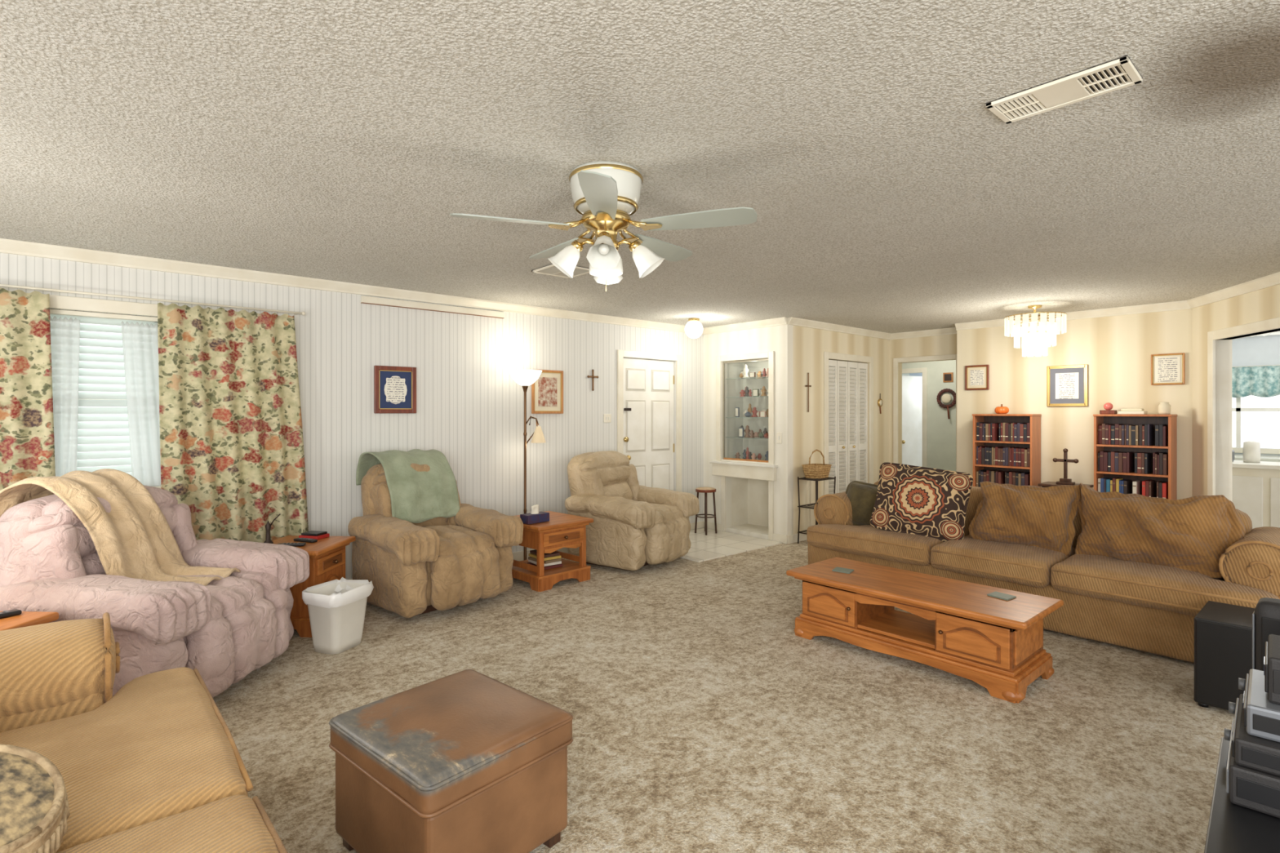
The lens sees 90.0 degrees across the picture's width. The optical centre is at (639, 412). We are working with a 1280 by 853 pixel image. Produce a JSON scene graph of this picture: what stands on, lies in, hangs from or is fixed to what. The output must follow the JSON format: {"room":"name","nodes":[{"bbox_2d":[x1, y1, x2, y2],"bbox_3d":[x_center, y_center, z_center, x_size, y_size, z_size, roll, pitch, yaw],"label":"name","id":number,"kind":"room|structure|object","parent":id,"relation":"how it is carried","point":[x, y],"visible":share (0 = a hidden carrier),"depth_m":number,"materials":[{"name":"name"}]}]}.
{"room":"living room","nodes":[
{"label":"living room","id":0,"kind":"room"},
{"bbox_2d":[0,253,703,579],"bbox_3d":[-1.826,0.200,5.587,7.850,2.440,0.143,0,0,-41],"label":"wall","id":1,"kind":"structure","parent":0,"point":[470,407],"depth_m":5.61,"materials":[{"name":"wood"}]},
{"bbox_2d":[0,284,305,315],"bbox_3d":[-3.481,-0.740,3.997,2.524,0.028,0.098,0,0,-41],"label":"curtain rod","id":2,"kind":"object","parent":1,"relation":"attached to","point":[1,285],"visible":1,"depth_m":4.17,"materials":[{"name":"paint"}]},
{"bbox_2d":[0,287,55,490],"bbox_3d":[-3.910,0.140,3.508,1.073,1.720,0.082,0,0,-41],"label":"floral curtain","id":3,"kind":"object","parent":2,"relation":"hanging from","point":[27,443],"visible":0.66,"depth_m":3.77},
{"bbox_2d":[157,302,308,544],"bbox_3d":[-2.810,0.140,4.483,0.914,1.720,0.101,0,0,-41],"label":"floral curtain","id":4,"kind":"object","parent":2,"relation":"hanging from","point":[232,454],"visible":0.85,"depth_m":4.44,"materials":[{"name":"fabric"}]},
{"bbox_2d":[25,292,281,489],"bbox_3d":[-3.236,-0.070,4.306,1.560,1.300,0.160,0,0,-41],"label":"window","id":5,"kind":"structure","parent":1,"relation":"in","point":[62,302],"depth_m":4.09,"materials":[{"name":"paint"}]},
{"bbox_2d":[49,315,79,476],"bbox_3d":[-3.608,-0.050,3.904,0.292,1.080,0.045,0,0,-41],"label":"sheer curtain","id":6,"kind":"object","parent":5,"relation":"hanging from","point":[64,333],"visible":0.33,"depth_m":3.95,"materials":[{"name":"white fabric"}]},
{"bbox_2d":[49,308,157,475],"bbox_3d":[-3.248,-0.073,4.319,1.360,1.130,0.035,0,0,-41],"label":"window blind","id":7,"kind":"object","parent":5,"relation":"attached to","point":[94,429],"visible":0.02,"depth_m":4.13,"materials":[{"name":"white"}]},
{"bbox_2d":[120,320,160,486],"bbox_3d":[-3.183,-0.050,4.278,0.444,1.080,0.038,0,0,-41],"label":"sheer curtain","id":8,"kind":"object","parent":5,"relation":"hanging from","point":[140,342],"visible":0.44,"depth_m":4.20,"materials":[{"name":"white fabric"}]},
{"bbox_2d":[0,238,703,334],"bbox_3d":[-1.963,-0.983,5.365,7.350,0.075,0.055,0,0,-41],"label":"trim","id":9,"kind":"structure","parent":1,"relation":"attached to","point":[6,246],"depth_m":4.76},
{"bbox_2d":[373,365,416,413],"bbox_3d":[-2.031,-0.185,5.321,0.345,0.390,0.025,0,0,-41],"label":"framed piece","id":10,"kind":"object","parent":1,"relation":"attached to","point":[394,387],"visible":1,"depth_m":5.31,"materials":[{"name":"paper"}]},
{"bbox_2d":[531,368,563,413],"bbox_3d":[-0.910,-0.200,6.309,0.360,0.430,0.025,0,0,-41],"label":"framed print","id":11,"kind":"object","parent":1,"relation":"attached to","point":[547,392],"visible":0.92,"depth_m":6.31,"materials":[{"name":"paper"}]},
{"bbox_2d":[603,413,611,422],"bbox_3d":[-0.345,0.065,6.818,0.100,0.090,0.014,0,0,-41],"label":"light switch","id":12,"kind":"object","parent":1,"relation":"attached to","point":[606,417],"visible":1,"depth_m":6.81,"materials":[{"name":"paint"}]},
{"bbox_2d":[512,520,703,560],"bbox_3d":[-1.977,1.375,5.380,7.350,0.090,0.015,0,0,-41],"label":"baseboard","id":13,"kind":"structure","parent":1,"relation":"attached to","point":[517,556],"depth_m":6.17,"materials":[{"name":"paint"}]},
{"bbox_2d":[623,358,674,490],"bbox_3d":[0.108,0.405,7.244,0.813,2.000,0.125,0,0,-41],"label":"front door","id":14,"kind":"structure","parent":1,"relation":"in","point":[648,384],"depth_m":7.27,"materials":[{"name":"white paint"}]},
{"bbox_2d":[617,349,681,491],"bbox_3d":[0.122,0.372,7.226,0.970,2.095,0.020,0,0,-41],"label":"door frame","id":15,"kind":"structure","parent":1,"relation":"attached to","point":[620,353],"depth_m":7.27,"materials":[{"name":"paint"}]},
{"bbox_2d":[360,295,504,318],"bbox_3d":[-1.758,-0.906,5.562,1.280,0.058,0.031,0,0,-41],"label":"trim","id":16,"kind":"structure","parent":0,"point":[364,300],"depth_m":5.50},
{"bbox_2d":[0,0,1279,333],"bbox_3d":[2.446,-1.050,5.089,13.600,0.060,8.800,0,0,-41],"label":"ceiling","id":17,"kind":"structure","parent":0,"point":[340,140],"depth_m":2.46,"materials":[{"name":"white paint"}]},
{"bbox_2d":[531,263,589,278],"bbox_3d":[-0.548,-1.013,4.583,0.330,0.013,0.330,0,0,-41],"label":"ceiling vent","id":18,"kind":"object","parent":17,"relation":"attached to","point":[550,269],"depth_m":4.59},
{"bbox_2d":[449,161,757,291],"bbox_3d":[-0.159,-0.770,2.787,1.233,0.500,1.213,0,0,-41],"label":"ceiling fan","id":19,"kind":"object","parent":17,"relation":"hanging from","point":[606,193],"depth_m":2.66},
{"bbox_2d":[684,317,702,338],"bbox_3d":[0.588,-0.912,6.984,0.200,0.215,0.200,0,0,-41],"label":"globe ceiling light","id":20,"kind":"object","parent":17,"relation":"attached to","point":[693,328],"visible":1,"depth_m":6.92,"materials":[{"name":"white glass"}]},
{"bbox_2d":[1004,304,1066,356],"bbox_3d":[3.787,-0.780,6.138,0.512,0.479,0.512,0,0,-41],"label":"chandelier","id":21,"kind":"object","parent":17,"relation":"hanging from","point":[1036,335],"visible":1,"depth_m":6.02,"materials":[{"name":"clear glass"}]},
{"bbox_2d":[985,54,1142,124],"bbox_3d":[1.336,-1.013,2.031,0.190,0.013,0.380,0,0,-41],"label":"ceiling vent","id":22,"kind":"object","parent":17,"relation":"attached to","point":[1120,73],"depth_m":2.01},
{"bbox_2d":[1250,331,1279,337],"bbox_3d":[6.840,-0.930,7.363,0.040,0.160,1.200,0,0,-41],"label":"trim","id":23,"kind":"structure","parent":17,"relation":"attached to","point":[1276,332],"depth_m":7.14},
{"bbox_2d":[212,540,1234,852],"bbox_3d":[2.446,1.450,5.089,13.600,0.060,8.800,0,0,-41],"label":"floor","id":24,"kind":"structure","parent":0,"point":[702,722],"depth_m":2.91,"materials":[{"name":"carpet"}]},
{"bbox_2d":[0,611,58,631],"bbox_3d":[-2.653,1.121,2.406,0.502,0.598,0.500,0,0,3],"label":"end table","id":25,"kind":"object","parent":24,"relation":"on","point":[25,619],"visible":0.13,"depth_m":2.55,"materials":[{"name":"brown wood"}]},
{"bbox_2d":[0,608,22,618],"bbox_3d":[-2.568,0.811,2.535,0.045,0.020,0.170,0,0,27],"label":"remote control","id":26,"kind":"object","parent":25,"relation":"on","point":[4,614],"visible":1,"depth_m":2.57,"materials":[{"name":"black plastic"}]},
{"bbox_2d":[0,612,287,852],"bbox_3d":[-1.357,0.999,1.336,0.981,0.806,2.330,0,0,-41],"label":"loveseat","id":27,"kind":"object","parent":24,"relation":"on","point":[154,766],"visible":0.91,"depth_m":1.80,"materials":[{"name":"fabric"}]},
{"bbox_2d":[0,744,70,852],"bbox_3d":[-1.362,0.837,1.269,0.342,0.293,0.347,0,0,0],"label":"round cushion","id":28,"kind":"object","parent":27,"relation":"on","point":[34,809],"visible":1,"depth_m":1.31,"materials":[{"name":"fabric"}]},
{"bbox_2d":[0,486,311,697],"bbox_3d":[-2.482,0.905,3.335,1.093,1.029,1.202,0,0,3],"label":"recliner","id":29,"kind":"object","parent":24,"relation":"on","point":[226,629],"visible":0.63,"depth_m":2.98,"materials":[{"name":"pink fabric"}]},
{"bbox_2d":[0,468,240,586],"bbox_3d":[-2.654,0.602,3.272,0.950,0.602,0.454,0,0,-4],"label":"throw blanket","id":30,"kind":"object","parent":29,"relation":"on","point":[136,541],"visible":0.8,"depth_m":3.25,"materials":[{"name":"fabric"}]},
{"bbox_2d":[262,535,355,637],"bbox_3d":[-2.260,1.146,4.273,0.502,0.548,0.500,0,0,3],"label":"end table","id":31,"kind":"object","parent":24,"relation":"on","point":[327,563],"visible":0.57,"depth_m":4.13,"materials":[{"name":"brown wood"}]},
{"bbox_2d":[262,513,280,544],"bbox_3d":[-2.426,0.770,4.222,0.106,0.203,0.059,0,0,-21],"label":"figurine","id":32,"kind":"object","parent":31,"relation":"on","point":[268,526],"visible":0.85,"depth_m":4.20,"materials":[{"name":"metal"}]},
{"bbox_2d":[277,542,306,546],"bbox_3d":[-2.268,0.861,4.160,0.170,0.020,0.045,0,0,-9],"label":"remote control","id":33,"kind":"object","parent":31,"relation":"on","point":[299,543],"visible":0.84,"depth_m":4.15,"materials":[{"name":"black plastic"}]},
{"bbox_2d":[293,537,317,542],"bbox_3d":[-2.251,0.861,4.308,0.170,0.020,0.045,0,0,20],"label":"remote control","id":34,"kind":"object","parent":31,"relation":"on","point":[299,540],"visible":1,"depth_m":4.29,"materials":[{"name":"black plastic"}]},
{"bbox_2d":[298,530,329,539],"bbox_3d":[-2.257,0.852,4.436,0.150,0.040,0.120,0,0,14],"label":"notebook","id":35,"kind":"object","parent":31,"relation":"on","point":[316,535],"visible":0.9,"depth_m":4.39,"materials":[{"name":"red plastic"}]},
{"bbox_2d":[302,577,373,654],"bbox_3d":[-1.824,1.230,3.866,0.297,0.379,0.330,0,0,20],"label":"trash can","id":36,"kind":"object","parent":24,"relation":"on","point":[336,608],"visible":1,"depth_m":3.77,"materials":[{"name":"plastic"}]},
{"bbox_2d":[347,463,524,617],"bbox_3d":[-1.555,0.897,4.840,1.093,1.046,1.035,0,0,41],"label":"recliner","id":37,"kind":"object","parent":24,"relation":"on","point":[441,563],"visible":0.84,"depth_m":4.49,"materials":[{"name":"brown fabric"}]},
{"bbox_2d":[355,448,460,523],"bbox_3d":[-1.822,0.566,5.037,0.577,0.537,0.588,0,0,41],"label":"throw blanket","id":38,"kind":"object","parent":37,"relation":"on","point":[418,495],"visible":0.93,"depth_m":4.93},
{"bbox_2d":[328,668,573,852],"bbox_3d":[-0.618,1.201,2.108,0.608,0.438,0.558,0,0,41],"label":"storage ottoman","id":39,"kind":"object","parent":24,"relation":"on","point":[467,760],"visible":1,"depth_m":1.96,"materials":[{"name":"leather"}]},
{"bbox_2d":[507,369,546,560],"bbox_3d":[-1.048,0.520,5.849,0.310,1.800,0.313,0,0,34],"label":"floor lamp","id":40,"kind":"object","parent":24,"relation":"on","point":[525,378],"visible":0.8,"depth_m":5.83,"materials":[{"name":"brown metal"}]},
{"bbox_2d":[511,511,593,591],"bbox_3d":[-0.812,1.161,5.442,0.622,0.518,0.580,0,0,45],"label":"end table","id":41,"kind":"object","parent":24,"relation":"on","point":[562,530],"visible":0.73,"depth_m":5.23,"materials":[{"name":"brown wood"}]},
{"bbox_2d":[520,505,549,524],"bbox_3d":[-0.861,0.831,5.240,0.110,0.138,0.220,0,0,43],"label":"tissue box","id":42,"kind":"object","parent":41,"relation":"on","point":[535,517],"visible":0.98,"depth_m":5.20,"materials":[{"name":"cardboard"}]},
{"bbox_2d":[527,549,562,569],"bbox_3d":[-0.807,1.242,5.421,0.207,0.122,0.255,0,0,-41],"label":"stacked books","id":43,"kind":"object","parent":41,"relation":"on","point":[553,560],"visible":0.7,"depth_m":5.36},
{"bbox_2d":[564,450,698,571],"bbox_3d":[-0.100,0.901,6.120,1.090,1.037,1.116,0,0,35],"label":"recliner","id":44,"kind":"object","parent":24,"relation":"on","point":[634,526],"visible":0.97,"depth_m":5.79,"materials":[{"name":"beige fabric"}]},
{"bbox_2d":[709,351,777,540],"bbox_3d":[1.326,0.369,7.448,0.500,2.078,0.940,0,0,-41],"label":"display cabinet","id":45,"kind":"object","parent":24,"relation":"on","point":[752,499],"visible":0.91,"depth_m":7.63,"materials":[{"name":"paint"}]},
{"bbox_2d":[734,364,768,460],"bbox_3d":[1.382,-0.003,7.481,0.270,1.122,0.636,0,0,-41],"label":"figurine collection","id":46,"kind":"object","parent":45,"relation":"in","point":[749,433],"visible":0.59,"depth_m":7.50},
{"bbox_2d":[797,476,835,543],"bbox_3d":[1.918,1.060,6.943,0.354,0.721,0.256,0,0,-41],"label":"wire stand","id":47,"kind":"object","parent":24,"relation":"on","point":[806,506],"visible":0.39,"depth_m":6.91,"materials":[{"name":"metal"}]},
{"bbox_2d":[801,448,831,479],"bbox_3d":[1.918,0.557,6.943,0.314,0.308,0.238,0,0,-41],"label":"wicker basket","id":48,"kind":"object","parent":47,"relation":"on","point":[815,471],"visible":1,"depth_m":6.86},
{"bbox_2d":[786,556,1063,703],"bbox_3d":[1.608,1.216,3.771,0.590,0.409,1.380,0,0,-41],"label":"coffee table","id":49,"kind":"object","parent":24,"relation":"on","point":[957,628],"visible":0.99,"depth_m":3.52,"materials":[{"name":"brown wood"}]},
{"bbox_2d":[831,566,853,573],"bbox_3d":[1.292,1.006,4.073,0.120,0.008,0.105,0,0,37],"label":"coaster","id":50,"kind":"object","parent":49,"relation":"on","point":[837,569],"visible":1,"depth_m":4.06,"materials":[{"name":"stone"}]},
{"bbox_2d":[986,591,1016,600],"bbox_3d":[1.980,1.006,3.505,0.105,0.008,0.120,0,0,-33],"label":"coaster","id":51,"kind":"object","parent":49,"relation":"on","point":[995,594],"visible":1,"depth_m":3.49,"materials":[{"name":"stone"}]},
{"bbox_2d":[972,413,1041,487],"bbox_3d":[3.929,0.720,6.870,0.278,1.400,0.590,0,0,-41],"label":"bookcase","id":52,"kind":"object","parent":24,"relation":"on","point":[1034,420],"visible":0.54,"depth_m":6.83,"materials":[{"name":"brown wood"}]},
{"bbox_2d":[994,404,1008,413],"bbox_3d":[3.906,-0.034,6.910,0.140,0.105,0.144,0,0,-41],"label":"pumpkin","id":53,"kind":"object","parent":52,"relation":"on","point":[998,410],"visible":1,"depth_m":6.86,"materials":[{"name":"orange ceramic"}]},
{"bbox_2d":[976,422,1030,487],"bbox_3d":[3.923,0.735,6.869,0.192,1.248,0.526,0,0,-41],"label":"books","id":54,"kind":"object","parent":52,"relation":"in","point":[1005,432],"visible":0.53,"depth_m":6.82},
{"bbox_2d":[806,480,1279,662],"bbox_3d":[2.667,0.999,4.617,0.980,0.806,2.980,0,0,-41],"label":"sofa","id":55,"kind":"object","parent":24,"relation":"on","point":[1138,606],"visible":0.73,"depth_m":3.93,"materials":[{"name":"fabric"}]},
{"bbox_2d":[847,480,878,525],"bbox_3d":[1.924,0.798,5.455,0.406,0.409,0.277,0,0,36],"label":"throw pillow","id":56,"kind":"object","parent":55,"relation":"on","point":[862,495],"visible":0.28,"depth_m":5.38,"materials":[{"name":"green fabric"}]},
{"bbox_2d":[870,462,973,542],"bbox_3d":[2.167,0.690,4.951,0.712,0.576,0.295,0,0,35],"label":"throw pillow","id":57,"kind":"object","parent":55,"relation":"on","point":[912,500],"visible":0.9,"depth_m":4.85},
{"bbox_2d":[970,478,1079,557],"bbox_3d":[2.734,0.749,4.559,0.570,0.531,0.596,0,0,-4],"label":"cushion","id":58,"kind":"object","parent":55,"relation":"on","point":[1020,513],"visible":0.84,"depth_m":4.41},
{"bbox_2d":[1076,484,1240,581],"bbox_3d":[3.211,0.745,4.026,0.508,0.544,0.849,0,0,-33],"label":"cushion","id":59,"kind":"object","parent":55,"relation":"on","point":[1188,535],"visible":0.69,"depth_m":3.84,"materials":[{"name":"fabric"}]},
{"bbox_2d":[1038,481,1093,488],"bbox_3d":[4.241,1.069,6.379,0.300,0.704,0.400,0,0,-41],"label":"side table","id":60,"kind":"object","parent":24,"relation":"on","point":[1047,484],"visible":0.19,"depth_m":6.35,"materials":[{"name":"brown wood"}]},
{"bbox_2d":[1053,448,1078,484],"bbox_3d":[4.241,0.539,6.379,0.100,0.357,0.224,0,0,-41],"label":"cross","id":61,"kind":"object","parent":60,"relation":"on","point":[1065,481],"visible":1,"depth_m":6.37,"materials":[{"name":"brown wood"}]},
{"bbox_2d":[1093,413,1177,502],"bbox_3d":[4.663,0.720,6.038,0.278,1.400,0.590,0,0,-41],"label":"bookcase","id":62,"kind":"object","parent":24,"relation":"on","point":[1171,420],"visible":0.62,"depth_m":6.03,"materials":[{"name":"brown wood"}]},
{"bbox_2d":[1099,402,1116,413],"bbox_3d":[4.535,-0.036,6.197,0.100,0.113,0.120,0,0,-41],"label":"snow globe","id":63,"kind":"object","parent":62,"relation":"on","point":[1108,406],"visible":0.95,"depth_m":6.17,"materials":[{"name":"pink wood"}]},
{"bbox_2d":[1117,408,1147,414],"bbox_3d":[4.660,-0.006,6.055,0.140,0.053,0.200,0,0,-41],"label":"books","id":64,"kind":"object","parent":62,"relation":"on","point":[1124,411],"visible":1,"depth_m":6.01,"materials":[{"name":"paper"}]},
{"bbox_2d":[1097,423,1168,501],"bbox_3d":[4.656,0.735,6.039,0.194,1.249,0.521,0,0,-41],"label":"books","id":65,"kind":"object","parent":62,"relation":"in","point":[1118,433],"visible":0.49,"depth_m":6.00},
{"bbox_2d":[1158,401,1170,414],"bbox_3d":[4.804,-0.037,5.862,0.090,0.115,0.090,0,0,-41],"label":"ceramic jar","id":66,"kind":"object","parent":62,"relation":"on","point":[1164,407],"visible":1,"depth_m":5.83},
{"bbox_2d":[1194,600,1254,710],"bbox_3d":[2.901,1.205,3.145,0.428,0.430,0.220,0,0,-41],"label":"subwoofer","id":67,"kind":"object","parent":24,"relation":"on","point":[1223,632],"visible":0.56,"depth_m":3.03,"materials":[{"name":"black plastic"}]},
{"bbox_2d":[1204,737,1279,852],"bbox_3d":[1.570,1.220,1.394,0.500,0.401,1.240,0,0,45],"label":"media stand","id":68,"kind":"object","parent":24,"relation":"on","point":[1233,828],"visible":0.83,"depth_m":1.58,"materials":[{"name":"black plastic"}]},
{"bbox_2d":[1224,720,1279,817],"bbox_3d":[1.771,0.968,1.710,0.322,0.100,0.406,0,0,45],"label":"cable box","id":69,"kind":"object","parent":68,"relation":"on","point":[1249,788],"visible":0.59,"depth_m":1.64,"materials":[{"name":"black plastic"}]},
{"bbox_2d":[1228,693,1279,776],"bbox_3d":[1.771,0.882,1.710,0.302,0.070,0.386,0,0,45],"label":"dvd player","id":70,"kind":"object","parent":69,"relation":"on","point":[1253,752],"visible":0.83,"depth_m":1.65},
{"bbox_2d":[1238,669,1279,742],"bbox_3d":[1.793,0.806,1.715,0.282,0.080,0.346,0,0,45],"label":"game console","id":71,"kind":"object","parent":70,"relation":"on","point":[1261,717],"visible":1,"depth_m":1.67,"materials":[{"name":"silver metal"}]},
{"bbox_2d":[1263,634,1279,704],"bbox_3d":[1.812,0.705,1.710,0.208,0.120,0.266,0,0,45],"label":"speaker","id":72,"kind":"object","parent":71,"relation":"on","point":[1272,658],"visible":1,"depth_m":1.69},
{"bbox_2d":[1231,460,1279,528],"bbox_3d":[6.150,0.960,6.255,0.600,0.920,1.050,0,0,-41],"label":"kitchen island","id":73,"kind":"object","parent":24,"relation":"on","point":[1255,486],"visible":0.27,"depth_m":6.13,"materials":[{"name":"paint"}]},
{"bbox_2d":[1231,440,1260,462],"bbox_3d":[6.000,0.390,6.426,0.160,0.220,0.335,0,0,-41],"label":"canister","id":74,"kind":"object","parent":73,"relation":"on","point":[1251,449],"visible":0.77,"depth_m":6.31,"materials":[{"name":"ceramic"}]},
{"bbox_2d":[1252,597,1279,671],"bbox_3d":[2.231,1.040,2.233,0.200,0.760,0.200,0,0,-41],"label":"tower speaker","id":75,"kind":"object","parent":24,"relation":"on","point":[1266,614],"visible":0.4,"depth_m":2.22},
{"bbox_2d":[677,528,782,562],"bbox_3d":[0.666,1.414,6.919,1.310,0.012,1.160,0,0,-41],"label":"floor tile","id":76,"kind":"structure","parent":0,"point":[703,548],"depth_m":6.83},
{"bbox_2d":[694,487,716,535],"bbox_3d":[0.766,1.142,7.448,0.240,0.533,0.240,0,0,-41],"label":"round stool","id":77,"kind":"object","parent":76,"relation":"on","point":[704,490],"visible":0.99,"depth_m":7.42,"materials":[{"name":"brown wood"}]},
{"bbox_2d":[703,324,792,540],"bbox_3d":[1.180,0.200,7.432,0.100,2.440,1.350,0,0,-41],"label":"wall","id":78,"kind":"structure","parent":0,"point":[778,339],"depth_m":7.21,"materials":[{"name":"paint"}]},
{"bbox_2d":[703,521,787,544],"bbox_3d":[1.183,1.375,7.342,0.015,0.090,1.210,0,0,-41],"label":"baseboard","id":79,"kind":"structure","parent":78,"relation":"attached to","point":[776,537],"depth_m":7.00,"materials":[{"name":"paint"}]},
{"bbox_2d":[703,316,787,334],"bbox_3d":[1.161,-0.983,7.336,0.055,0.075,1.230,0,0,-41],"label":"crown molding","id":80,"kind":"structure","parent":78,"relation":"attached to","point":[779,321],"depth_m":7.26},
{"bbox_2d":[776,432,782,443],"bbox_3d":[1.514,0.280,6.967,0.014,0.120,0.070,0,0,-41],"label":"light switch","id":81,"kind":"object","parent":78,"relation":"attached to","point":[779,435],"visible":1,"depth_m":6.96,"materials":[{"name":"paint"}]},
{"bbox_2d":[787,316,891,339],"bbox_3d":[2.443,-0.983,7.610,2.230,0.075,0.055,0,0,-41],"label":"crown molding","id":82,"kind":"structure","parent":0,"point":[791,321],"depth_m":7.47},
{"bbox_2d":[792,324,889,534],"bbox_3d":[2.436,0.200,7.693,2.130,2.440,0.121,0,0,-41],"label":"wall","id":83,"kind":"structure","parent":0,"point":[809,344],"depth_m":7.26,"materials":[{"name":"paint"}]},
{"bbox_2d":[787,531,806,544],"bbox_3d":[2.430,1.375,7.625,2.230,0.090,0.015,0,0,-41],"label":"baseboard","id":84,"kind":"structure","parent":83,"relation":"attached to","point":[792,539],"depth_m":6.97,"materials":[{"name":"paint"}]},
{"bbox_2d":[828,360,867,493],"bbox_3d":[2.509,0.395,7.724,0.932,2.010,0.061,0,0,-41],"label":"closet door","id":85,"kind":"structure","parent":83,"relation":"in","point":[847,380],"depth_m":7.71,"materials":[{"name":"white paint"}]},
{"bbox_2d":[823,351,873,495],"bbox_3d":[2.525,0.362,7.705,1.090,2.115,0.020,0,0,-41],"label":"trim","id":86,"kind":"structure","parent":83,"relation":"attached to","point":[827,355],"depth_m":7.56,"materials":[{"name":"paint"}]},
{"bbox_2d":[877,393,883,413],"bbox_3d":[3.075,-0.110,8.186,0.100,0.261,0.025,0,0,-41],"label":"hanging ornament","id":87,"kind":"object","parent":83,"relation":"attached to","point":[880,402],"visible":1,"depth_m":8.18,"materials":[{"name":"gold metal"}]},
{"bbox_2d":[889,333,956,464],"bbox_3d":[3.653,0.200,8.000,0.100,2.440,1.270,0,0,-41],"label":"wall","id":88,"kind":"structure","parent":0,"point":[945,344],"depth_m":8.21,"materials":[{"name":"paint"}]},
{"bbox_2d":[889,327,956,339],"bbox_3d":[3.568,-0.983,7.978,0.055,0.075,0.990,0,0,-41],"label":"crown molding","id":89,"kind":"structure","parent":88,"relation":"attached to","point":[951,331],"depth_m":7.99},
{"bbox_2d":[893,354,956,471],"bbox_3d":[3.575,0.360,7.997,0.020,2.120,0.850,0,0,-41],"label":"trim","id":90,"kind":"structure","parent":88,"relation":"attached to","point":[895,361],"depth_m":8.27,"materials":[{"name":"paint"}]},
{"bbox_2d":[902,360,955,471],"bbox_3d":[4.362,0.200,9.645,0.100,2.440,2.500,0,0,-41],"label":"wall","id":91,"kind":"structure","parent":0,"point":[941,430],"depth_m":9.48,"materials":[{"name":"green paint"}]},
{"bbox_2d":[902,375,922,466],"bbox_3d":[4.464,0.420,10.277,0.950,2.000,0.088,0,0,-29],"label":"bedroom door","id":92,"kind":"structure","parent":91,"relation":"in","point":[912,386],"depth_m":10.21,"materials":[{"name":"white paint"}]},
{"bbox_2d":[902,367,927,467],"bbox_3d":[4.085,0.375,9.867,0.020,2.090,0.680,0,0,-41],"label":"trim","id":93,"kind":"structure","parent":91,"relation":"attached to","point":[924,370],"depth_m":9.63,"materials":[{"name":"paint"}]},
{"bbox_2d":[936,388,955,418],"bbox_3d":[4.489,-0.123,9.370,0.069,0.449,0.296,0,0,-41],"label":"wreath","id":94,"kind":"object","parent":91,"relation":"attached to","point":[945,398],"visible":0.98,"depth_m":9.34,"materials":[{"name":"brown plant"}]},
{"bbox_2d":[942,372,953,382],"bbox_3d":[4.515,-0.510,9.380,0.020,0.140,0.140,0,0,-41],"label":"picture","id":95,"kind":"object","parent":91,"relation":"attached to","point":[948,376],"visible":1,"depth_m":9.37,"materials":[{"name":"metal"}]},
{"bbox_2d":[956,308,1191,502],"bbox_3d":[4.394,0.200,6.660,0.100,2.440,2.080,0,0,-41],"label":"wall","id":96,"kind":"structure","parent":0,"point":[1117,351],"depth_m":6.49,"materials":[{"name":"paint"}]},
{"bbox_2d":[964,364,989,390],"bbox_3d":[3.806,-0.390,7.228,0.025,0.280,0.250,0,0,-41],"label":"framed photo","id":97,"kind":"object","parent":96,"relation":"attached to","point":[977,376],"visible":1,"depth_m":7.22,"materials":[{"name":"paper"}]},
{"bbox_2d":[1046,364,1088,406],"bbox_3d":[4.384,-0.270,6.572,0.025,0.420,0.360,0,0,-41],"label":"diploma","id":98,"kind":"object","parent":96,"relation":"attached to","point":[1066,385],"visible":1,"depth_m":6.56,"materials":[{"name":"paper"}]},
{"bbox_2d":[955,300,1190,330],"bbox_3d":[4.336,-0.983,6.609,0.055,0.075,2.080,0,0,-41],"label":"crown molding","id":99,"kind":"structure","parent":96,"relation":"attached to","point":[1183,304],"depth_m":6.30,"materials":[{"name":"paint"}]},
{"bbox_2d":[1151,352,1185,385],"bbox_3d":[4.919,-0.400,5.965,0.025,0.290,0.245,0,0,-41],"label":"framed certificate","id":100,"kind":"object","parent":96,"relation":"attached to","point":[1166,368],"visible":1,"depth_m":5.96,"materials":[{"name":"paper"}]},
{"bbox_2d":[1191,284,1279,500],"bbox_3d":[4.737,0.200,4.582,0.100,2.440,2.600,0,0,16],"label":"wall","id":101,"kind":"structure","parent":0,"point":[1261,304],"depth_m":5.65,"materials":[{"name":"paint"}]},
{"bbox_2d":[1186,271,1279,308],"bbox_3d":[4.662,-0.983,4.604,0.056,0.075,2.600,0,0,16],"label":"crown molding","id":102,"kind":"structure","parent":101,"relation":"attached to","point":[1273,279],"depth_m":5.16,"materials":[{"name":"paint"}]},
{"bbox_2d":[1207,316,1279,504],"bbox_3d":[4.838,0.360,4.938,0.140,2.120,1.300,0,0,16],"label":"trim","id":103,"kind":"structure","parent":101,"relation":"attached to","point":[1267,325],"depth_m":5.49,"materials":[{"name":"paint"}]},
{"bbox_2d":[1231,334,1279,456],"bbox_3d":[7.532,0.200,7.107,0.100,2.440,5.100,0,0,-41],"label":"wall","id":104,"kind":"structure","parent":0,"point":[1260,350],"depth_m":7.44,"materials":[{"name":"paint"}]},
{"bbox_2d":[1231,364,1279,454],"bbox_3d":[7.080,-0.030,7.575,0.080,1.020,1.120,0,0,-41],"label":"window","id":105,"kind":"structure","parent":104,"relation":"in","point":[1237,409],"depth_m":7.56,"materials":[{"name":"paint"}]},
{"bbox_2d":[1231,365,1279,397],"bbox_3d":[7.010,-0.350,7.515,0.044,0.360,1.203,0,0,-41],"label":"valance","id":106,"kind":"object","parent":105,"relation":"hanging from","point":[1264,381],"visible":0.34,"depth_m":7.38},
{"bbox_2d":[1234,454,1279,462],"bbox_3d":[6.716,0.960,7.454,0.662,0.920,3.300,0,0,-41],"label":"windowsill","id":107,"kind":"structure","parent":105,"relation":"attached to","point":[1237,457],"depth_m":7.06,"materials":[{"name":"white paint"}]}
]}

